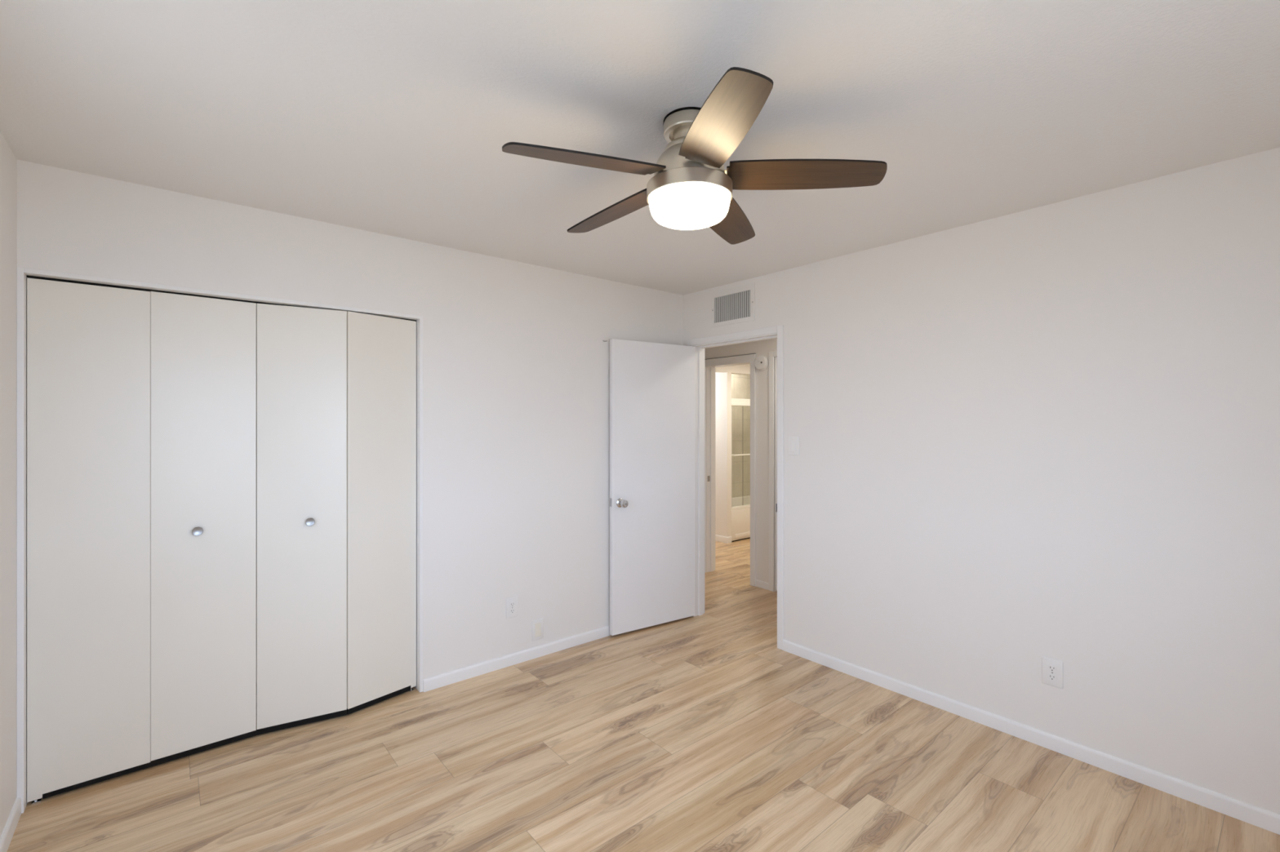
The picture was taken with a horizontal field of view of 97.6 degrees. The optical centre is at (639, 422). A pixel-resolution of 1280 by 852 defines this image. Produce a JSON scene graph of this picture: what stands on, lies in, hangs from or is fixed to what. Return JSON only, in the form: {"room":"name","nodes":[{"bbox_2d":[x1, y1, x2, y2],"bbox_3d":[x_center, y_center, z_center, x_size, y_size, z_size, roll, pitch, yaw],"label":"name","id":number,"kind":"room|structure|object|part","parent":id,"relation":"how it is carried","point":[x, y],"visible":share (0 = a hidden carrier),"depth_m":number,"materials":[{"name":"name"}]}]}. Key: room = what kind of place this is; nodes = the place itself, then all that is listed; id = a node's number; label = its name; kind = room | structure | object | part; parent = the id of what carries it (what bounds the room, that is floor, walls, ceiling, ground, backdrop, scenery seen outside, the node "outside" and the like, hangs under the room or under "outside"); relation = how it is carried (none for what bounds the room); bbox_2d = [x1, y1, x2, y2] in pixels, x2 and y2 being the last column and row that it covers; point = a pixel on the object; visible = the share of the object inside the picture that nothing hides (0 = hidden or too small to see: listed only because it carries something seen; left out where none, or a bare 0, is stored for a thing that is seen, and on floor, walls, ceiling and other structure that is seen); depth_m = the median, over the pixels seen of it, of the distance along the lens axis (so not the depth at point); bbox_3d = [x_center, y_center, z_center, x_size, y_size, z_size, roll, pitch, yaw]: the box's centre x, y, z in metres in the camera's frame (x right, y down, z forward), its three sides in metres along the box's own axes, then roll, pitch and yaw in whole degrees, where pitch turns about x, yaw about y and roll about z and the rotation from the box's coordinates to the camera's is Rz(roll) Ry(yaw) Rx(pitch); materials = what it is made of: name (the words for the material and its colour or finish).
{"room":"empty bedroom","nodes":[
{"label":"empty bedroom","id":0,"kind":"room"},
{"bbox_2d":[0,131,16,837],"bbox_3d":[-1.464,0.240,0.973,0.120,2.440,4.400,0,0,-40],"label":"wall","id":1,"kind":"structure","parent":0,"point":[7,158],"depth_m":1.97,"materials":[{"name":"white paint"}]},
{"bbox_2d":[0,797,21,851],"bbox_3d":[-1.156,1.427,0.709,0.012,0.066,3.600,0,0,-40],"label":"baseboard","id":2,"kind":"structure","parent":1,"relation":"attached to","point":[10,828],"depth_m":1.96,"materials":[{"name":"white paint"}]},
{"bbox_2d":[16,159,683,679],"bbox_3d":[-0.987,0.240,3.276,3.573,2.440,0.115,0,0,-40],"label":"wall","id":3,"kind":"structure","parent":0,"point":[516,356],"depth_m":3.20,"materials":[{"name":"white paint"}]},
{"bbox_2d":[26,277,256,804],"bbox_3d":[-2.057,0.453,2.366,0.723,2.014,0.052,0,0,-40],"label":"bifold door","id":4,"kind":"structure","parent":3,"relation":"in","point":[141,405],"depth_m":2.33,"materials":[{"name":"white wood"}]},
{"bbox_3d":[-2.205,0.447,2.255,0.354,1.998,0.029,0,0,-40],"label":"panel","id":5,"kind":"part","parent":4,"relation":"part of","materials":[{"name":"white wood"}]},
{"bbox_3d":[-1.935,0.474,2.450,0.039,0.039,0.023,0,0,-40],"label":"knob","id":6,"kind":"part","parent":4,"relation":"part of","materials":[{"name":"silver metal"}]},
{"bbox_3d":[-1.928,0.436,2.487,0.368,1.980,0.029,0,0,-40],"label":"panel","id":7,"kind":"part","parent":4,"relation":"part of","materials":[{"name":"white wood"}]},
{"bbox_2d":[16,266,422,813],"bbox_3d":[-1.784,0.440,2.605,1.489,2.040,0.117,0,0,-40],"label":"closet frame","id":8,"kind":"object","parent":3,"relation":"attached to","point":[22,273],"visible":0.77,"depth_m":2.13,"materials":[{"name":"white paint"}]},
{"bbox_2d":[256,303,416,735],"bbox_3d":[-1.486,0.453,2.813,0.723,2.014,0.097,0,0,-40],"label":"bifold door","id":9,"kind":"structure","parent":3,"relation":"in","point":[336,389],"depth_m":2.75,"materials":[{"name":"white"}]},
{"bbox_3d":[-1.623,0.435,2.699,0.370,1.978,0.028,0,0,-29],"label":"panel","id":10,"kind":"part","parent":9,"relation":"part of","materials":[{"name":"white wood"}]},
{"bbox_3d":[-1.585,0.476,2.693,0.039,0.039,0.022,0,0,-29],"label":"knob","id":11,"kind":"part","parent":9,"relation":"part of","materials":[{"name":"silver metal"}]},
{"bbox_3d":[-1.347,0.443,2.930,0.028,1.994,0.361,0,0,39],"label":"panel","id":12,"kind":"part","parent":9,"relation":"part of","materials":[{"name":"white wood"}]},
{"bbox_2d":[506,596,518,618],"bbox_3d":[-0.771,1.116,3.377,0.078,0.118,0.008,0,0,-40],"label":"wall outlet","id":13,"kind":"object","parent":3,"relation":"attached to","point":[512,604],"visible":1,"depth_m":3.37,"materials":[{"name":"white plastic"}]},
{"bbox_2d":[509,608,515,613],"bbox_3d":[-0.769,1.135,3.375,0.034,0.026,0.003,0,0,-40],"label":"receptacle","id":14,"kind":"object","parent":13,"relation":"attached to","point":[511,611],"depth_m":3.37,"materials":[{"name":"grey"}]},
{"bbox_2d":[509,602,515,607],"bbox_3d":[-0.769,1.097,3.375,0.034,0.026,0.003,0,0,-40],"label":"receptacle","id":15,"kind":"object","parent":13,"relation":"attached to","point":[511,604],"depth_m":3.37,"materials":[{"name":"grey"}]},
{"bbox_2d":[422,625,610,692],"bbox_3d":[-0.420,1.427,3.669,1.969,0.066,0.012,0,0,-40],"label":"baseboard","id":16,"kind":"structure","parent":3,"relation":"attached to","point":[467,673],"depth_m":3.37,"materials":[{"name":"white paint"}]},
{"bbox_2d":[532,618,543,641],"bbox_3d":[-0.637,1.290,3.490,0.080,0.124,0.008,0,0,-40],"label":"blank plate","id":17,"kind":"object","parent":3,"relation":"attached to","point":[537,625],"visible":1,"depth_m":3.49,"materials":[{"name":"white plastic"}]},
{"bbox_2d":[0,0,1279,295],"bbox_3d":[-0.091,-1.055,2.092,3.723,0.150,4.650,0,0,-40],"label":"ceiling","id":18,"kind":"structure","parent":0,"point":[392,117],"depth_m":1.74,"materials":[{"name":"white paint"}]},
{"bbox_2d":[502,66,887,244],"bbox_3d":[0.129,-0.818,1.840,1.155,0.323,1.130,0,0,-40],"label":"ceiling fan","id":19,"kind":"object","parent":18,"relation":"hanging from","point":[691,187],"visible":1,"depth_m":1.72,"materials":[{"name":"brown wood"}]},
{"bbox_3d":[-0.163,-0.782,1.659,0.482,0.059,0.141,0,0,-26],"label":"blade","id":20,"kind":"part","parent":19,"relation":"part of","materials":[{"name":"brown wood"}]},
{"bbox_3d":[-0.093,-0.782,2.078,0.141,0.059,0.482,0,0,-44],"label":"blade","id":21,"kind":"part","parent":19,"relation":"part of","materials":[{"name":"brown wood"}]},
{"bbox_3d":[0.160,-0.693,1.820,0.263,0.074,0.263,0,0,-40],"label":"lamp shade","id":22,"kind":"part","parent":19,"relation":"part of","materials":[{"name":"white glass"}]},
{"bbox_3d":[0.213,-0.782,1.463,0.141,0.059,0.482,0,0,-8],"label":"blade","id":23,"kind":"part","parent":19,"relation":"part of","materials":[{"name":"brown wood"}]},
{"bbox_3d":[0.327,-0.782,2.140,0.141,0.059,0.482,0,0,28],"label":"blade","id":24,"kind":"part","parent":19,"relation":"part of","materials":[{"name":"brown wood"}]},
{"bbox_3d":[0.517,-0.782,1.760,0.482,0.059,0.141,0,0,10],"label":"blade","id":25,"kind":"part","parent":19,"relation":"part of","materials":[{"name":"brown wood"}]},
{"bbox_2d":[7,538,1279,851],"bbox_3d":[0.722,1.520,4.145,7.608,0.120,6.750,0,0,-40],"label":"floor","id":26,"kind":"structure","parent":0,"point":[699,733],"depth_m":2.33,"materials":[{"name":"brown wood"}]},
{"bbox_2d":[731,495,750,542],"bbox_3d":[1.472,1.264,7.630,1.574,0.392,0.770,0,0,-40],"label":"bathtub","id":27,"kind":"object","parent":26,"relation":"on","point":[740,517],"visible":0.19,"depth_m":6.98,"materials":[{"name":"white ceramic"}]},
{"bbox_2d":[731,398,750,510],"bbox_3d":[1.710,0.385,7.347,1.574,1.366,0.096,0,0,-40],"label":"shower door","id":28,"kind":"structure","parent":27,"relation":"on","point":[735,402],"depth_m":6.95,"materials":[{"name":"white"}]},
{"bbox_3d":[1.698,-0.253,7.361,1.574,0.090,0.060,0,0,-40],"label":"header rail","id":29,"kind":"part","parent":28,"relation":"part of","materials":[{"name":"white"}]},
{"bbox_3d":[1.717,1.401,7.338,1.434,0.058,0.010,0,0,-40],"label":"apron panel","id":30,"kind":"part","parent":27,"relation":"part of","materials":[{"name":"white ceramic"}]},
{"bbox_2d":[715,364,750,537],"bbox_3d":[1.655,0.300,6.528,2.915,2.320,3.700,0,0,-40],"label":"wall","id":31,"kind":"structure","parent":0,"point":[722,375],"depth_m":6.84,"materials":[{"name":"white paint"}]},
{"bbox_2d":[715,534,731,543],"bbox_3d":[0.706,1.423,7.244,0.082,0.075,1.182,0,0,-40],"label":"baseboard","id":32,"kind":"structure","parent":31,"relation":"attached to","point":[717,538],"depth_m":6.82,"materials":[{"name":"white paint"}]},
{"bbox_2d":[704,337,777,582],"bbox_3d":[1.505,0.325,4.529,0.115,2.270,4.030,0,0,-40],"label":"wall","id":33,"kind":"structure","parent":0,"point":[764,347],"depth_m":4.95,"materials":[{"name":"white paint"}]},
{"bbox_2d":[704,353,755,586],"bbox_3d":[0.866,0.421,5.286,0.145,2.078,0.656,0,0,-40],"label":"door frame","id":34,"kind":"structure","parent":33,"relation":"attached to","point":[710,364],"depth_m":5.45,"materials":[{"name":"white paint"}]},
{"bbox_2d":[754,355,768,370],"bbox_3d":[1.063,-0.528,4.934,0.042,0.140,0.140,0,0,-40],"label":"smoke detector","id":35,"kind":"object","parent":33,"relation":"attached to","point":[761,362],"visible":1,"depth_m":4.91,"materials":[{"name":"white plastic"}]},
{"bbox_2d":[755,579,768,590],"bbox_3d":[0.689,1.430,5.406,0.008,0.060,1.376,0,0,-40],"label":"baseboard","id":36,"kind":"structure","parent":33,"relation":"attached to","point":[762,584],"depth_m":4.94,"materials":[{"name":"white paint"}]},
{"bbox_2d":[768,351,777,591],"bbox_3d":[1.448,0.421,4.583,0.133,2.077,0.862,0,0,-40],"label":"door frame","id":37,"kind":"structure","parent":33,"relation":"attached to","point":[772,355],"depth_m":4.84,"materials":[{"name":"white paint"}]},
{"bbox_2d":[776,356,777,591],"bbox_3d":[1.430,0.440,4.561,0.035,2.016,0.750,0,0,-40],"label":"door","id":38,"kind":"structure","parent":33,"relation":"in","point":[776,357],"depth_m":4.83,"materials":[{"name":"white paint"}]},
{"bbox_2d":[731,373,750,497],"bbox_3d":[1.441,0.300,7.667,1.578,2.320,0.800,0,0,-40],"label":"wall","id":39,"kind":"structure","parent":0,"point":[740,384],"depth_m":8.13,"materials":[{"name":"beige paint"}]},
{"bbox_2d":[683,146,1279,814],"bbox_3d":[1.532,0.240,2.965,0.115,2.440,3.600,0,0,-40],"label":"wall","id":40,"kind":"structure","parent":0,"point":[1051,431],"depth_m":2.46,"materials":[{"name":"white paint"}]},
{"bbox_2d":[609,338,695,635],"bbox_3d":[0.094,0.437,4.023,0.730,2.014,0.153,0,0,-40],"label":"door","id":41,"kind":"structure","parent":40,"relation":"in","point":[652,385],"depth_m":3.98,"materials":[{"name":"white paint"}]},
{"bbox_3d":[-0.117,0.548,3.798,0.062,0.062,0.070,0,0,-34],"label":"knob","id":42,"kind":"part","parent":41,"relation":"part of","materials":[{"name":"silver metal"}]},
{"bbox_2d":[711,282,755,327],"bbox_3d":[0.645,-0.819,3.923,0.012,0.253,0.392,0,0,-40],"label":"air vent","id":43,"kind":"object","parent":40,"relation":"in","point":[736,304],"visible":1,"depth_m":3.92,"materials":[{"name":"white metal"}]},
{"bbox_2d":[687,324,783,650],"bbox_3d":[0.689,0.416,3.969,0.139,2.088,0.868,0,0,-40],"label":"door frame","id":44,"kind":"structure","parent":40,"relation":"attached to","point":[777,331],"depth_m":4.07,"materials":[{"name":"white paint"}]},
{"bbox_2d":[788,436,799,455],"bbox_3d":[0.970,0.147,3.537,0.010,0.118,0.080,0,0,-40],"label":"light switch","id":45,"kind":"object","parent":40,"relation":"attached to","point":[793,442],"visible":1,"depth_m":3.53,"materials":[{"name":"white plastic"}]},
{"bbox_2d":[782,640,1279,835],"bbox_3d":[1.780,1.427,2.571,0.012,0.066,2.677,0,0,-40],"label":"baseboard","id":46,"kind":"structure","parent":40,"relation":"attached to","point":[1256,816],"depth_m":2.46,"materials":[{"name":"white paint"}]},
{"bbox_2d":[1041,657,1062,688],"bbox_3d":[1.841,1.117,2.501,0.008,0.118,0.078,0,0,-40],"label":"wall outlet","id":47,"kind":"object","parent":40,"relation":"attached to","point":[1051,669],"visible":1,"depth_m":2.50,"materials":[{"name":"white plastic"}]},
{"bbox_2d":[1047,673,1057,681],"bbox_3d":[1.839,1.137,2.500,0.003,0.026,0.034,0,0,-40],"label":"receptacle","id":48,"kind":"object","parent":47,"relation":"attached to","point":[1051,677],"depth_m":2.50,"materials":[{"name":"grey plastic"}]},
{"bbox_2d":[1047,665,1057,672],"bbox_3d":[1.839,1.097,2.500,0.003,0.026,0.034,0,0,-40],"label":"receptacle","id":49,"kind":"object","parent":47,"relation":"attached to","point":[1051,668],"depth_m":2.50,"materials":[{"name":"grey plastic"}]}
]}

